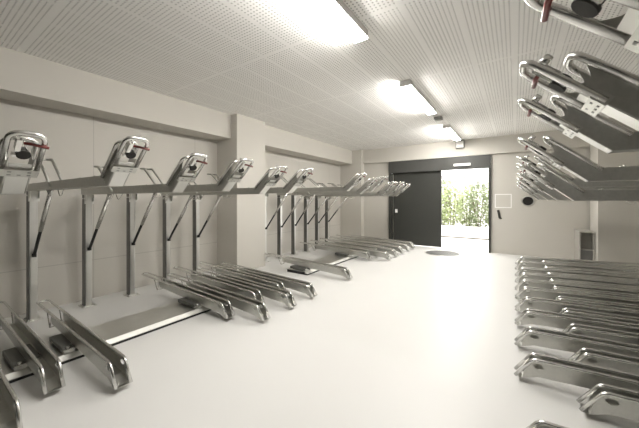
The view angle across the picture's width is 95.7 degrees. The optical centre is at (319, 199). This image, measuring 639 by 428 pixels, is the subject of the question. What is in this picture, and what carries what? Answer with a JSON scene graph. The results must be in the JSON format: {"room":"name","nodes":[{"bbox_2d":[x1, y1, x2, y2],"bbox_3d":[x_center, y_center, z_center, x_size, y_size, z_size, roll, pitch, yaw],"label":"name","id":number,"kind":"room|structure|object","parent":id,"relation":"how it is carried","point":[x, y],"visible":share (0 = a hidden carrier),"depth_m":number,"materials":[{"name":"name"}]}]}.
{"room":"bicycle parking room","nodes":[
{"label":"bicycle parking room","id":0,"kind":"room"},
{"bbox_2d":[0,98,339,318],"bbox_3d":[-2.574,-0.135,6.525,0.200,3.470,12.320,0,0,34],"label":"wall","id":1,"kind":"structure","parent":0,"point":[77,143],"depth_m":4.88,"materials":[{"name":"beige paint"}]},
{"bbox_2d":[0,46,230,140],"bbox_3d":[-3.946,-1.610,3.874,0.500,0.520,6.390,0,0,34],"label":"beam","id":2,"kind":"structure","parent":1,"relation":"attached to","point":[24,78],"depth_m":4.38,"materials":[{"name":"paint"}]},
{"bbox_2d":[217,114,264,270],"bbox_3d":[-1.837,-0.135,6.820,0.690,3.470,0.855,0,0,34],"label":"column","id":3,"kind":"structure","parent":1,"relation":"attached to","point":[240,218],"depth_m":6.53,"materials":[{"name":"paint"}]},
{"bbox_2d":[265,125,351,164],"bbox_3d":[-0.318,-1.615,9.215,0.520,0.510,4.815,0,0,34],"label":"trim","id":4,"kind":"structure","parent":1,"relation":"attached to","point":[277,140],"depth_m":8.61,"materials":[{"name":"paint"}]},
{"bbox_2d":[0,244,638,427],"bbox_3d":[1.139,1.700,4.036,9.140,0.200,12.760,0,0,34],"label":"floor","id":5,"kind":"structure","parent":0,"point":[415,338],"depth_m":2.89,"materials":[{"name":"white concrete"}]},
{"bbox_2d":[0,130,48,194],"bbox_3d":[-2.977,0.578,2.563,3.075,2.045,0.197,0,0,34],"label":"bicycle rack","id":6,"kind":"object","parent":5,"relation":"on","point":[17,175],"visible":1,"depth_m":1.81,"materials":[{"name":"silver metal"}]},
{"bbox_2d":[0,146,34,194],"bbox_3d":[-3.037,-0.195,2.600,2.883,0.310,0.134,0,0,34],"label":"tray","id":7,"kind":"object","parent":6,"relation":"on","point":[17,175],"depth_m":1.86,"materials":[{"name":"metal"}]},
{"bbox_2d":[22,136,149,322],"bbox_3d":[-2.641,0.540,3.060,3.075,2.120,0.197,0,0,34],"label":"bicycle rack","id":8,"kind":"object","parent":5,"relation":"on","point":[121,170],"visible":0.94,"depth_m":3.41,"materials":[{"name":"silver metal"}]},
{"bbox_2d":[26,146,136,190],"bbox_3d":[-2.701,-0.270,3.097,2.883,0.310,0.134,0,0,34],"label":"tray","id":9,"kind":"object","parent":8,"relation":"on","point":[121,170],"depth_m":2.46,"materials":[{"name":"metal"}]},
{"bbox_2d":[0,293,255,382],"bbox_3d":[-2.439,1.565,3.403,0.585,0.070,5.300,0,0,34],"label":"rail","id":10,"kind":"object","parent":5,"relation":"on","point":[120,330],"visible":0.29,"depth_m":3.48,"materials":[{"name":"silver metal"}]},
{"bbox_2d":[0,368,22,427],"bbox_3d":[-2.987,1.427,2.484,2.354,0.272,0.214,0,0,34],"label":"tray","id":11,"kind":"object","parent":10,"relation":"on","point":[10,410],"visible":1,"depth_m":2.04,"materials":[{"name":"metal"}]},
{"bbox_2d":[0,301,65,394],"bbox_3d":[-3.139,1.427,2.973,2.354,0.272,0.214,0,0,34],"label":"tray","id":12,"kind":"object","parent":10,"relation":"on","point":[29,349],"visible":1,"depth_m":2.66,"materials":[{"name":"metal"}]},
{"bbox_2d":[36,299,132,389],"bbox_3d":[-2.617,1.427,3.030,2.354,0.272,0.214,0,0,34],"label":"tray","id":13,"kind":"object","parent":10,"relation":"on","point":[74,334],"visible":1,"depth_m":2.82,"materials":[{"name":"silver metal"}]},
{"bbox_2d":[141,272,234,318],"bbox_3d":[-2.152,1.427,4.431,2.354,0.272,0.214,0,0,34],"label":"tray","id":14,"kind":"object","parent":10,"relation":"on","point":[195,298],"visible":1,"depth_m":4.16,"materials":[{"name":"silver metal"}]},
{"bbox_2d":[167,273,270,320],"bbox_3d":[-1.667,1.427,4.362,2.354,0.272,0.214,0,0,34],"label":"tray","id":15,"kind":"object","parent":10,"relation":"on","point":[247,304],"visible":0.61,"depth_m":4.04,"materials":[{"name":"metal"}]},
{"bbox_2d":[173,266,264,305],"bbox_3d":[-1.838,1.427,4.894,2.354,0.272,0.214,0,0,34],"label":"tray","id":16,"kind":"object","parent":10,"relation":"on","point":[234,287],"visible":0.68,"depth_m":4.70,"materials":[{"name":"silver metal"}]},
{"bbox_2d":[199,261,287,293],"bbox_3d":[-1.544,1.427,5.329,2.354,0.272,0.214,0,0,34],"label":"tray","id":17,"kind":"object","parent":10,"relation":"on","point":[245,275],"visible":0.47,"depth_m":5.17,"materials":[{"name":"silver metal"}]},
{"bbox_2d":[197,267,296,307],"bbox_3d":[-1.356,1.427,4.821,2.354,0.272,0.214,0,0,34],"label":"tray","id":18,"kind":"object","parent":10,"relation":"on","point":[278,294],"visible":0.63,"depth_m":4.49,"materials":[{"name":"silver metal"}]},
{"bbox_2d":[220,262,316,297],"bbox_3d":[-1.059,1.427,5.260,2.354,0.272,0.214,0,0,34],"label":"tray","id":19,"kind":"object","parent":10,"relation":"on","point":[291,283],"visible":0.66,"depth_m":4.92,"materials":[{"name":"silver metal"}]},
{"bbox_2d":[78,153,207,308],"bbox_3d":[-2.350,0.560,3.588,2.965,2.080,0.197,0,0,34],"label":"bicycle rack","id":20,"kind":"object","parent":5,"relation":"on","point":[178,176],"visible":0.87,"depth_m":3.95,"materials":[{"name":"silver metal"}]},
{"bbox_2d":[81,162,195,194],"bbox_3d":[-2.410,-0.230,3.624,2.773,0.310,0.134,0,0,34],"label":"tray","id":21,"kind":"object","parent":20,"relation":"on","point":[183,180],"depth_m":3.07,"materials":[{"name":"metal"}]},
{"bbox_2d":[123,158,253,296],"bbox_3d":[-2.013,0.548,4.084,2.965,2.104,0.197,0,0,34],"label":"bicycle rack","id":22,"kind":"object","parent":5,"relation":"on","point":[229,178],"visible":0.88,"depth_m":4.58,"materials":[{"name":"silver metal"}]},
{"bbox_2d":[141,165,242,193],"bbox_3d":[-2.073,-0.255,4.121,2.773,0.310,0.134,0,0,34],"label":"tray","id":23,"kind":"object","parent":22,"relation":"on","point":[227,180],"depth_m":3.46,"materials":[{"name":"metal"}]},
{"bbox_2d":[162,165,287,281],"bbox_3d":[-1.677,0.560,4.581,2.965,2.080,0.197,0,0,34],"label":"bicycle rack","id":24,"kind":"object","parent":5,"relation":"on","point":[265,182],"visible":0.72,"depth_m":4.92,"materials":[{"name":"silver metal"}]},
{"bbox_2d":[162,173,277,195],"bbox_3d":[-1.737,-0.230,4.618,2.773,0.310,0.134,0,0,34],"label":"tray","id":25,"kind":"object","parent":24,"relation":"on","point":[265,182],"depth_m":4.04,"materials":[{"name":"metal"}]},
{"bbox_2d":[193,168,313,273],"bbox_3d":[-1.341,0.548,5.078,2.965,2.104,0.197,0,0,34],"label":"bicycle rack","id":26,"kind":"object","parent":5,"relation":"on","point":[294,182],"visible":0.74,"depth_m":5.59,"materials":[{"name":"silver metal"}]},
{"bbox_2d":[265,175,303,193],"bbox_3d":[-1.400,-0.255,5.115,2.773,0.310,0.134,0,0,34],"label":"tray","id":27,"kind":"object","parent":26,"relation":"on","point":[294,182],"depth_m":4.42,"materials":[{"name":"metal"}]},
{"bbox_2d":[265,173,366,262],"bbox_3d":[-0.278,0.508,6.665,2.945,2.184,0.197,0,0,34],"label":"bicycle rack","id":28,"kind":"object","parent":5,"relation":"on","point":[353,181],"visible":0.66,"depth_m":6.46,"materials":[{"name":"silver metal"}]},
{"bbox_2d":[294,177,358,191],"bbox_3d":[-0.338,-0.335,6.702,2.753,0.310,0.134,0,0,34],"label":"tray","id":29,"kind":"object","parent":28,"relation":"on","point":[354,181],"depth_m":6.18,"materials":[{"name":"metal"}]},
{"bbox_2d":[286,254,358,274],"bbox_3d":[0.855,1.565,8.267,0.585,0.070,4.850,0,0,34],"label":"rail","id":30,"kind":"object","parent":5,"relation":"on","point":[333,259],"visible":0.41,"depth_m":7.26,"materials":[{"name":"silver metal"}]},
{"bbox_2d":[264,253,352,278],"bbox_3d":[-0.363,1.427,6.323,2.354,0.272,0.214,0,0,34],"label":"tray","id":31,"kind":"object","parent":30,"relation":"on","point":[300,264],"visible":1,"depth_m":6.17,"materials":[{"name":"metal"}]},
{"bbox_2d":[299,242,371,259],"bbox_3d":[0.360,1.427,8.140,2.354,0.272,0.214,0,0,34],"label":"tray","id":32,"kind":"object","parent":30,"relation":"on","point":[348,252],"visible":1,"depth_m":7.90,"materials":[{"name":"silver metal"}]},
{"bbox_2d":[310,240,376,249],"bbox_3d":[0.662,1.427,8.587,2.354,0.272,0.214,0,0,34],"label":"tray","id":33,"kind":"object","parent":30,"relation":"on","point":[310,240],"visible":0.3,"depth_m":8.62,"materials":[{"name":"silver metal"}]},
{"bbox_2d":[319,238,383,246],"bbox_3d":[0.965,1.427,9.034,2.354,0.272,0.214,0,0,34],"label":"tray","id":34,"kind":"object","parent":30,"relation":"on","point":[319,238],"visible":0.33,"depth_m":9.11,"materials":[{"name":"silver metal"}]},
{"bbox_2d":[316,242,391,259],"bbox_3d":[0.859,1.427,8.128,2.354,0.272,0.214,0,0,34],"label":"tray","id":35,"kind":"object","parent":30,"relation":"on","point":[378,253],"visible":0.62,"depth_m":7.76,"materials":[{"name":"silver metal"}]},
{"bbox_2d":[326,240,398,256],"bbox_3d":[1.162,1.427,8.575,2.354,0.272,0.214,0,0,34],"label":"tray","id":36,"kind":"object","parent":30,"relation":"on","point":[391,251],"visible":0.56,"depth_m":8.26,"materials":[{"name":"silver metal"}]},
{"bbox_2d":[334,238,404,252],"bbox_3d":[1.464,1.427,9.022,2.354,0.272,0.214,0,0,34],"label":"tray","id":37,"kind":"object","parent":30,"relation":"on","point":[395,247],"visible":0.6,"depth_m":8.72,"materials":[{"name":"silver metal"}]},
{"bbox_2d":[343,236,409,250],"bbox_3d":[1.767,1.427,9.470,2.354,0.272,0.214,0,0,34],"label":"tray","id":38,"kind":"object","parent":30,"relation":"on","point":[403,245],"visible":0.62,"depth_m":9.17,"materials":[{"name":"silver metal"}]},
{"bbox_2d":[350,235,414,247],"bbox_3d":[2.070,1.427,9.917,2.354,0.272,0.214,0,0,34],"label":"tray","id":39,"kind":"object","parent":30,"relation":"on","point":[411,245],"visible":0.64,"depth_m":9.62,"materials":[{"name":"silver metal"}]},
{"bbox_2d":[276,177,378,258],"bbox_3d":[0.059,0.538,7.162,2.945,2.124,0.197,0,0,34],"label":"bicycle rack","id":40,"kind":"object","parent":5,"relation":"on","point":[366,185],"visible":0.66,"depth_m":7.53,"materials":[{"name":"silver metal"}]},
{"bbox_2d":[277,181,370,194],"bbox_3d":[-0.001,-0.275,7.199,2.753,0.310,0.134,0,0,34],"label":"tray","id":41,"kind":"object","parent":40,"relation":"on","point":[366,185],"depth_m":6.81,"materials":[{"name":"metal"}]},
{"bbox_2d":[290,175,387,254],"bbox_3d":[0.395,0.498,7.659,2.945,2.204,0.197,0,0,34],"label":"bicycle rack","id":42,"kind":"object","parent":5,"relation":"on","point":[380,181],"visible":0.62,"depth_m":8.37,"materials":[{"name":"silver metal"}]},
{"bbox_2d":[351,179,380,191],"bbox_3d":[0.335,-0.355,7.696,2.753,0.310,0.134,0,0,34],"label":"tray","id":43,"kind":"object","parent":42,"relation":"on","point":[378,183],"depth_m":7.00,"materials":[{"name":"metal"}]},
{"bbox_2d":[302,181,396,251],"bbox_3d":[0.731,0.548,8.156,2.945,2.104,0.197,0,0,34],"label":"bicycle rack","id":44,"kind":"object","parent":5,"relation":"on","point":[385,188],"visible":0.86,"depth_m":8.57,"materials":[{"name":"silver metal"}]},
{"bbox_2d":[304,185,389,195],"bbox_3d":[0.671,-0.255,8.192,2.753,0.310,0.134,0,0,34],"label":"tray","id":45,"kind":"object","parent":44,"relation":"on","point":[385,188],"depth_m":7.64,"materials":[{"name":"metal"}]},
{"bbox_2d":[313,182,403,248],"bbox_3d":[1.068,0.538,8.652,2.945,2.124,0.197,0,0,34],"label":"bicycle rack","id":46,"kind":"object","parent":5,"relation":"on","point":[394,188],"visible":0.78,"depth_m":9.35,"materials":[{"name":"silver metal"}]},
{"bbox_2d":[364,185,396,194],"bbox_3d":[1.008,-0.275,8.689,2.753,0.310,0.134,0,0,34],"label":"tray","id":47,"kind":"object","parent":46,"relation":"on","point":[394,188],"depth_m":7.99,"materials":[{"name":"metal"}]},
{"bbox_2d":[324,184,410,241],"bbox_3d":[1.404,0.548,9.149,2.945,2.104,0.197,0,0,34],"label":"bicycle rack","id":48,"kind":"object","parent":5,"relation":"on","point":[401,189],"visible":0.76,"depth_m":9.76,"materials":[{"name":"silver metal"}]},
{"bbox_2d":[324,186,404,196],"bbox_3d":[1.344,-0.255,9.186,2.753,0.310,0.134,0,0,34],"label":"tray","id":49,"kind":"object","parent":48,"relation":"on","point":[401,189],"depth_m":8.51,"materials":[{"name":"metal"}]},
{"bbox_2d":[425,250,460,256],"bbox_3d":[3.657,1.597,8.611,0.988,0.024,0.988,0,0,34],"label":"manhole cover","id":50,"kind":"object","parent":5,"relation":"on","point":[430,252],"visible":1,"depth_m":8.55,"materials":[{"name":"silver metal"}]},
{"bbox_2d":[516,182,545,199],"bbox_3d":[5.154,0.603,4.968,2.935,1.994,0.197,0,0,34],"label":"bicycle rack","id":51,"kind":"object","parent":5,"relation":"on","point":[519,184],"visible":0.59,"depth_m":5.59,"materials":[{"name":"silver metal"}]},
{"bbox_2d":[529,185,545,199],"bbox_3d":[5.210,-0.145,4.926,2.743,0.310,0.134,0,0,34],"label":"tray","id":52,"kind":"object","parent":51,"relation":"on","point":[530,191],"depth_m":5.56,"materials":[{"name":"metal"}]},
{"bbox_2d":[516,178,554,199],"bbox_3d":[4.481,0.603,3.974,2.935,1.994,0.197,0,0,34],"label":"bicycle rack","id":53,"kind":"object","parent":5,"relation":"on","point":[535,190],"visible":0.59,"depth_m":4.59,"materials":[{"name":"silver metal"}]},
{"bbox_2d":[532,186,554,199],"bbox_3d":[4.537,-0.145,3.932,2.743,0.310,0.134,0,0,34],"label":"tray","id":54,"kind":"object","parent":53,"relation":"on","point":[535,190],"depth_m":4.55,"materials":[{"name":"metal"}]},
{"bbox_2d":[517,172,569,200],"bbox_3d":[3.808,0.603,2.980,2.935,1.994,0.197,0,0,34],"label":"bicycle rack","id":55,"kind":"object","parent":5,"relation":"on","point":[553,193],"visible":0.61,"depth_m":3.58,"materials":[{"name":"silver metal"}]},
{"bbox_2d":[535,181,569,199],"bbox_3d":[3.865,-0.145,2.938,2.743,0.310,0.134,0,0,34],"label":"tray","id":56,"kind":"object","parent":55,"relation":"on","point":[540,186],"depth_m":3.56,"materials":[{"name":"metal"}]},
{"bbox_2d":[516,185,637,203],"bbox_3d":[5.827,0.603,5.961,2.935,1.994,0.197,0,0,34],"label":"bicycle rack","id":57,"kind":"object","parent":5,"relation":"on","point":[520,187],"visible":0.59,"depth_m":6.56,"materials":[{"name":"silver metal"}]},
{"bbox_2d":[516,166,638,189],"bbox_3d":[4.145,0.533,3.477,2.935,2.134,0.197,0,0,34],"label":"bicycle rack","id":58,"kind":"object","parent":5,"relation":"on","point":[517,167],"visible":0.36,"depth_m":3.73,"materials":[{"name":"silver metal"}]},
{"bbox_2d":[540,175,638,189],"bbox_3d":[4.201,-0.285,3.435,2.743,0.310,0.134,0,0,34],"label":"tray","id":59,"kind":"object","parent":58,"relation":"on","point":[623,187],"depth_m":3.71,"materials":[{"name":"metal"}]},
{"bbox_2d":[517,135,638,181],"bbox_3d":[2.799,0.533,1.490,2.935,2.134,0.197,0,0,34],"label":"bicycle rack","id":60,"kind":"object","parent":5,"relation":"on","point":[563,156],"visible":0.99,"depth_m":2.06,"materials":[{"name":"silver metal"}]},
{"bbox_2d":[543,143,638,181],"bbox_3d":[2.855,-0.285,1.448,2.743,0.310,0.134,0,0,34],"label":"tray","id":61,"kind":"object","parent":60,"relation":"on","point":[581,168],"depth_m":2.04,"materials":[{"name":"metal"}]},
{"bbox_2d":[517,161,638,200],"bbox_3d":[3.135,0.603,1.987,2.935,1.994,0.197,0,0,34],"label":"bicycle rack","id":62,"kind":"object","parent":5,"relation":"on","point":[553,180],"visible":1,"depth_m":2.53,"materials":[{"name":"silver metal"}]},
{"bbox_2d":[543,169,638,200],"bbox_3d":[3.192,-0.145,1.945,2.743,0.310,0.134,0,0,34],"label":"tray","id":63,"kind":"object","parent":62,"relation":"on","point":[563,185],"depth_m":2.49,"materials":[{"name":"metal"}]},
{"bbox_2d":[517,155,638,186],"bbox_3d":[3.472,0.533,2.483,2.935,2.134,0.197,0,0,34],"label":"bicycle rack","id":64,"kind":"object","parent":5,"relation":"on","point":[578,181],"visible":0.68,"depth_m":2.97,"materials":[{"name":"silver metal"}]},
{"bbox_2d":[539,160,638,186],"bbox_3d":[3.528,-0.285,2.442,2.743,0.310,0.134,0,0,34],"label":"tray","id":65,"kind":"object","parent":64,"relation":"on","point":[578,181],"depth_m":2.92,"materials":[{"name":"metal"}]},
{"bbox_2d":[518,94,638,153],"bbox_3d":[2.463,0.468,0.993,2.935,2.264,0.197,0,0,34],"label":"bicycle rack","id":66,"kind":"object","parent":5,"relation":"on","point":[599,131],"visible":0.94,"depth_m":1.59,"materials":[{"name":"silver metal"}]},
{"bbox_2d":[552,104,638,152],"bbox_3d":[2.519,-0.415,0.951,2.743,0.310,0.134,0,0,34],"label":"tray","id":67,"kind":"object","parent":66,"relation":"on","point":[605,137],"depth_m":1.57,"materials":[{"name":"metal"}]},
{"bbox_2d":[519,51,638,130],"bbox_3d":[2.126,0.473,0.496,2.935,2.254,0.197,0,0,34],"label":"bicycle rack","id":68,"kind":"object","parent":5,"relation":"on","point":[611,90],"visible":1,"depth_m":1.13,"materials":[{"name":"silver metal"}]},
{"bbox_2d":[565,64,638,123],"bbox_3d":[2.183,-0.405,0.454,2.743,0.310,0.134,0,0,34],"label":"tray","id":69,"kind":"object","parent":68,"relation":"on","point":[624,107],"depth_m":1.12,"materials":[{"name":"metal"}]},
{"bbox_2d":[524,0,638,53],"bbox_3d":[1.790,0.468,-0.001,2.935,2.264,0.197,0,0,34],"label":"bicycle rack","id":70,"kind":"object","parent":5,"relation":"on","point":[623,30],"visible":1,"depth_m":0.76,"materials":[{"name":"silver metal"}]},
{"bbox_2d":[597,13,631,35],"bbox_3d":[1.846,-0.415,-0.042,2.743,0.310,0.134,0,0,34],"label":"tray","id":71,"kind":"object","parent":70,"relation":"on","point":[621,25],"depth_m":0.75,"materials":[{"name":"metal"}]},
{"bbox_2d":[575,229,594,259],"bbox_3d":[6.670,1.190,7.282,0.280,0.820,0.700,0,0,34],"label":"base cabinet","id":72,"kind":"object","parent":5,"relation":"on","point":[584,239],"visible":0.76,"depth_m":7.11,"materials":[{"name":"grey paint"}]},
{"bbox_3d":[4.061,1.565,3.862,0.585,0.070,7.150,0,0,34],"label":"rail","id":73,"kind":"object","parent":5,"relation":"on","visible":0},
{"bbox_2d":[527,420,567,427],"bbox_3d":[2.178,1.427,1.136,2.354,0.272,0.214,0,0,34],"label":"tray","id":74,"kind":"object","parent":73,"relation":"on","point":[539,423],"visible":1,"depth_m":1.78,"materials":[{"name":"metal"}]},
{"bbox_2d":[514,353,638,392],"bbox_3d":[2.710,1.427,1.923,2.354,0.272,0.214,0,0,34],"label":"tray","id":75,"kind":"object","parent":73,"relation":"on","point":[575,373],"visible":0.98,"depth_m":2.36,"materials":[{"name":"silver metal"}]},
{"bbox_2d":[514,326,638,356],"bbox_3d":[3.075,1.427,2.461,2.354,0.272,0.214,0,0,34],"label":"tray","id":76,"kind":"object","parent":73,"relation":"on","point":[559,340],"visible":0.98,"depth_m":2.87,"materials":[{"name":"silver metal"}]},
{"bbox_2d":[514,296,638,316],"bbox_3d":[3.731,1.427,3.430,2.354,0.272,0.214,0,0,34],"label":"tray","id":77,"kind":"object","parent":73,"relation":"on","point":[552,305],"visible":0.57,"depth_m":3.80,"materials":[{"name":"silver metal"}]},
{"bbox_2d":[514,286,638,304],"bbox_3d":[4.056,1.427,3.910,2.354,0.272,0.214,0,0,34],"label":"tray","id":78,"kind":"object","parent":73,"relation":"on","point":[547,293],"visible":0.56,"depth_m":4.24,"materials":[{"name":"silver metal"}]},
{"bbox_2d":[515,308,638,332],"bbox_3d":[3.422,1.427,2.974,2.354,0.272,0.214,0,0,34],"label":"tray","id":79,"kind":"object","parent":73,"relation":"on","point":[540,317],"visible":0.56,"depth_m":3.37,"materials":[{"name":"silver metal"}]},
{"bbox_2d":[515,279,638,293],"bbox_3d":[4.353,1.427,4.349,2.354,0.272,0.214,0,0,34],"label":"tray","id":80,"kind":"object","parent":73,"relation":"on","point":[531,282],"visible":0.45,"depth_m":4.64,"materials":[{"name":"silver metal"}]},
{"bbox_2d":[515,272,638,285],"bbox_3d":[4.656,1.427,4.796,2.354,0.272,0.214,0,0,34],"label":"tray","id":81,"kind":"object","parent":73,"relation":"on","point":[538,276],"visible":0.5,"depth_m":5.04,"materials":[{"name":"silver metal"}]},
{"bbox_2d":[515,261,638,271],"bbox_3d":[5.340,1.427,5.806,2.354,0.272,0.214,0,0,34],"label":"tray","id":82,"kind":"object","parent":73,"relation":"on","point":[527,263],"visible":0.44,"depth_m":5.96,"materials":[{"name":"silver metal"}]},
{"bbox_2d":[515,267,638,278],"bbox_3d":[4.953,1.427,5.235,2.354,0.272,0.214,0,0,34],"label":"tray","id":83,"kind":"object","parent":73,"relation":"on","point":[529,269],"visible":0.46,"depth_m":5.43,"materials":[{"name":"silver metal"}]},
{"bbox_2d":[515,256,638,264],"bbox_3d":[5.710,1.427,6.353,2.354,0.272,0.214,0,0,34],"label":"tray","id":84,"kind":"object","parent":73,"relation":"on","point":[526,258],"visible":0.49,"depth_m":6.47,"materials":[{"name":"silver metal"}]},
{"bbox_2d":[541,260,638,272],"bbox_3d":[5.873,1.427,5.880,2.354,0.272,0.214,0,0,34],"label":"tray","id":85,"kind":"object","parent":73,"relation":"on","point":[550,261],"visible":0.23,"depth_m":5.99,"materials":[{"name":"silver metal"}]},
{"bbox_2d":[544,266,638,275],"bbox_3d":[5.481,1.427,5.300,2.354,0.272,0.214,0,0,34],"label":"tray","id":86,"kind":"object","parent":73,"relation":"on","point":[548,267],"visible":0.3,"depth_m":5.50,"materials":[{"name":"silver metal"}]},
{"bbox_2d":[546,272,638,281],"bbox_3d":[5.144,1.427,4.803,2.354,0.272,0.214,0,0,34],"label":"tray","id":87,"kind":"object","parent":73,"relation":"on","point":[553,273],"visible":0.22,"depth_m":5.06,"materials":[{"name":"silver metal"}]},
{"bbox_2d":[549,278,638,289],"bbox_3d":[4.841,1.427,4.356,2.354,0.272,0.214,0,0,34],"label":"tray","id":88,"kind":"object","parent":73,"relation":"on","point":[552,279],"visible":0.2,"depth_m":4.65,"materials":[{"name":"silver metal"}]},
{"bbox_2d":[552,286,638,297],"bbox_3d":[4.544,1.427,3.917,2.354,0.272,0.214,0,0,34],"label":"tray","id":89,"kind":"object","parent":73,"relation":"on","point":[554,287],"visible":0.19,"depth_m":4.25,"materials":[{"name":"silver metal"}]},
{"bbox_2d":[555,296,638,309],"bbox_3d":[4.230,1.427,3.454,2.354,0.272,0.214,0,0,34],"label":"tray","id":90,"kind":"object","parent":73,"relation":"on","point":[563,298],"visible":0.3,"depth_m":3.83,"materials":[{"name":"silver metal"}]},
{"bbox_2d":[559,308,638,323],"bbox_3d":[3.922,1.427,2.998,2.354,0.272,0.214,0,0,34],"label":"tray","id":91,"kind":"object","parent":73,"relation":"on","point":[608,316],"visible":0.39,"depth_m":3.42,"materials":[{"name":"silver metal"}]},
{"bbox_2d":[562,323,638,344],"bbox_3d":[3.608,1.427,2.535,2.354,0.272,0.214,0,0,34],"label":"tray","id":92,"kind":"object","parent":73,"relation":"on","point":[605,333],"visible":0.55,"depth_m":3.00,"materials":[{"name":"silver metal"}]},
{"bbox_2d":[567,348,638,374],"bbox_3d":[3.255,1.427,2.013,2.354,0.272,0.214,0,0,34],"label":"tray","id":93,"kind":"object","parent":73,"relation":"on","point":[620,362],"visible":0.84,"depth_m":2.52,"materials":[{"name":"silver metal"}]},
{"bbox_2d":[577,384,638,421],"bbox_3d":[2.901,1.427,1.491,2.354,0.272,0.214,0,0,34],"label":"tray","id":94,"kind":"object","parent":73,"relation":"on","point":[622,402],"visible":1,"depth_m":2.06,"materials":[{"name":"metal"}]},
{"bbox_2d":[0,0,638,150],"bbox_3d":[1.139,-1.970,4.036,9.140,0.200,12.760,0,0,34],"label":"ceiling","id":95,"kind":"structure","parent":0,"point":[285,65],"depth_m":3.78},
{"bbox_2d":[311,0,367,43],"bbox_3d":[-0.026,-1.820,2.512,0.174,0.100,1.754,0,0,34],"label":"ceiling lamp","id":96,"kind":"object","parent":95,"relation":"attached to","point":[337,11],"visible":1,"depth_m":2.86,"materials":[{"name":"white plastic"}]},
{"bbox_2d":[399,79,435,114],"bbox_3d":[1.833,-1.820,5.256,0.174,0.100,1.784,0,0,34],"label":"ceiling lamp","id":97,"kind":"object","parent":95,"relation":"attached to","point":[407,86],"visible":1,"depth_m":4.97,"materials":[{"name":"white plastic"}]},
{"bbox_2d":[442,124,460,140],"bbox_3d":[3.638,-1.820,7.923,0.174,0.100,1.724,0,0,34],"label":"ceiling lamp","id":98,"kind":"object","parent":95,"relation":"attached to","point":[448,128],"visible":1,"depth_m":7.63,"materials":[{"name":"white plastic"}]},
{"bbox_2d":[443,128,459,139],"bbox_3d":[3.633,-1.814,7.926,0.152,0.084,1.700,0,0,34],"label":"diffuser","id":99,"kind":"object","parent":98,"relation":"attached to","point":[450,131],"depth_m":7.81,"materials":[{"name":"white plastic"}]},
{"bbox_2d":[364,147,589,258],"bbox_3d":[4.649,-0.135,9.219,9.140,3.470,0.240,0,0,34],"label":"wall","id":100,"kind":"structure","parent":0,"point":[545,228],"depth_m":8.36,"materials":[{"name":"paint"}]},
{"bbox_2d":[340,150,363,240],"bbox_3d":[1.262,-0.135,11.210,0.900,3.470,0.260,0,0,34],"label":"column","id":101,"kind":"structure","parent":100,"relation":"attached to","point":[352,210],"depth_m":11.05,"materials":[{"name":"paint"}]},
{"bbox_2d":[389,154,490,252],"bbox_3d":[3.876,0.122,9.648,3.180,2.955,0.355,0,0,34],"label":"door","id":102,"kind":"structure","parent":100,"relation":"in","point":[415,215],"depth_m":9.86,"materials":[{"name":"grey paint"}]},
{"bbox_2d":[456,139,464,148],"bbox_3d":[4.398,-1.740,9.045,0.240,0.260,0.130,0,0,34],"label":"lamp","id":103,"kind":"object","parent":100,"relation":"attached to","point":[459,143],"visible":0.93,"depth_m":9.01,"materials":[{"name":"grey plastic"}]},
{"bbox_2d":[363,130,589,163],"bbox_3d":[4.926,-1.615,8.826,7.840,0.510,0.100,0,0,34],"label":"beam","id":104,"kind":"structure","parent":100,"relation":"attached to","point":[508,143],"depth_m":8.97,"materials":[{"name":"paint"}]},
{"bbox_2d":[522,196,534,205],"bbox_3d":[5.916,0.040,8.201,0.302,0.302,0.032,0,0,34],"label":"air vent","id":105,"kind":"object","parent":100,"relation":"in","point":[527,200],"visible":1,"depth_m":8.19,"materials":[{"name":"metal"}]},
{"bbox_2d":[523,197,532,204],"bbox_3d":[5.916,0.040,8.201,0.260,0.260,0.024,0,0,34],"label":"grille","id":106,"kind":"object","parent":105,"relation":"attached to","point":[526,200],"depth_m":8.20,"materials":[{"name":"black plastic"}]},
{"bbox_2d":[590,118,638,265],"bbox_3d":[7.304,-0.135,6.648,1.460,3.470,0.840,0,0,34],"label":"wall","id":107,"kind":"structure","parent":100,"relation":"attached to","point":[615,224],"depth_m":6.55,"materials":[{"name":"paint"}]},
{"label":"outside","id":108,"kind":"structure","parent":0,"visible":0},
{"bbox_2d":[442,223,487,250],"bbox_3d":[15.520,1.705,22.920,50.000,0.190,34.640,0,0,34],"label":"ground","id":109,"kind":"structure","parent":108,"point":[459,243],"depth_m":10.60,"materials":[{"name":"white concrete"}]},
{"bbox_2d":[442,180,452,224],"bbox_3d":[5.997,0.314,14.127,1.061,2.596,0.820,0,0,34],"label":"shrub","id":110,"kind":"object","parent":109,"relation":"on","point":[442,180],"visible":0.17,"depth_m":14.01,"materials":[{"name":"green plant"}]},
{"bbox_2d":[442,180,463,225],"bbox_3d":[5.968,0.354,13.102,1.055,2.514,0.852,0,0,34],"label":"shrub","id":111,"kind":"object","parent":109,"relation":"on","point":[459,210],"visible":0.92,"depth_m":13.01,"materials":[{"name":"green plant"}]},
{"bbox_2d":[442,172,487,223],"bbox_3d":[10.663,-0.115,22.881,18.000,3.450,6.150,0,0,34],"label":"sky","id":112,"kind":"structure","parent":109,"relation":"on","point":[472,178],"depth_m":19.73,"materials":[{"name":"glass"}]},
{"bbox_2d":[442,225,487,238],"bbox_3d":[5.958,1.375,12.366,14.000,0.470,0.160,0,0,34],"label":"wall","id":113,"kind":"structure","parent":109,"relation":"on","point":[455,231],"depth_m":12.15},
{"bbox_2d":[456,184,478,226],"bbox_3d":[6.904,0.441,13.492,1.043,2.342,0.832,0,0,34],"label":"shrub","id":114,"kind":"object","parent":109,"relation":"on","point":[462,222],"visible":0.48,"depth_m":13.43,"materials":[{"name":"green plant"}]},
{"bbox_2d":[466,182,487,226],"bbox_3d":[6.874,0.423,12.478,1.056,2.377,0.841,0,0,34],"label":"shrub","id":115,"kind":"object","parent":109,"relation":"on","point":[474,207],"visible":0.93,"depth_m":12.40,"materials":[{"name":"green plant"}]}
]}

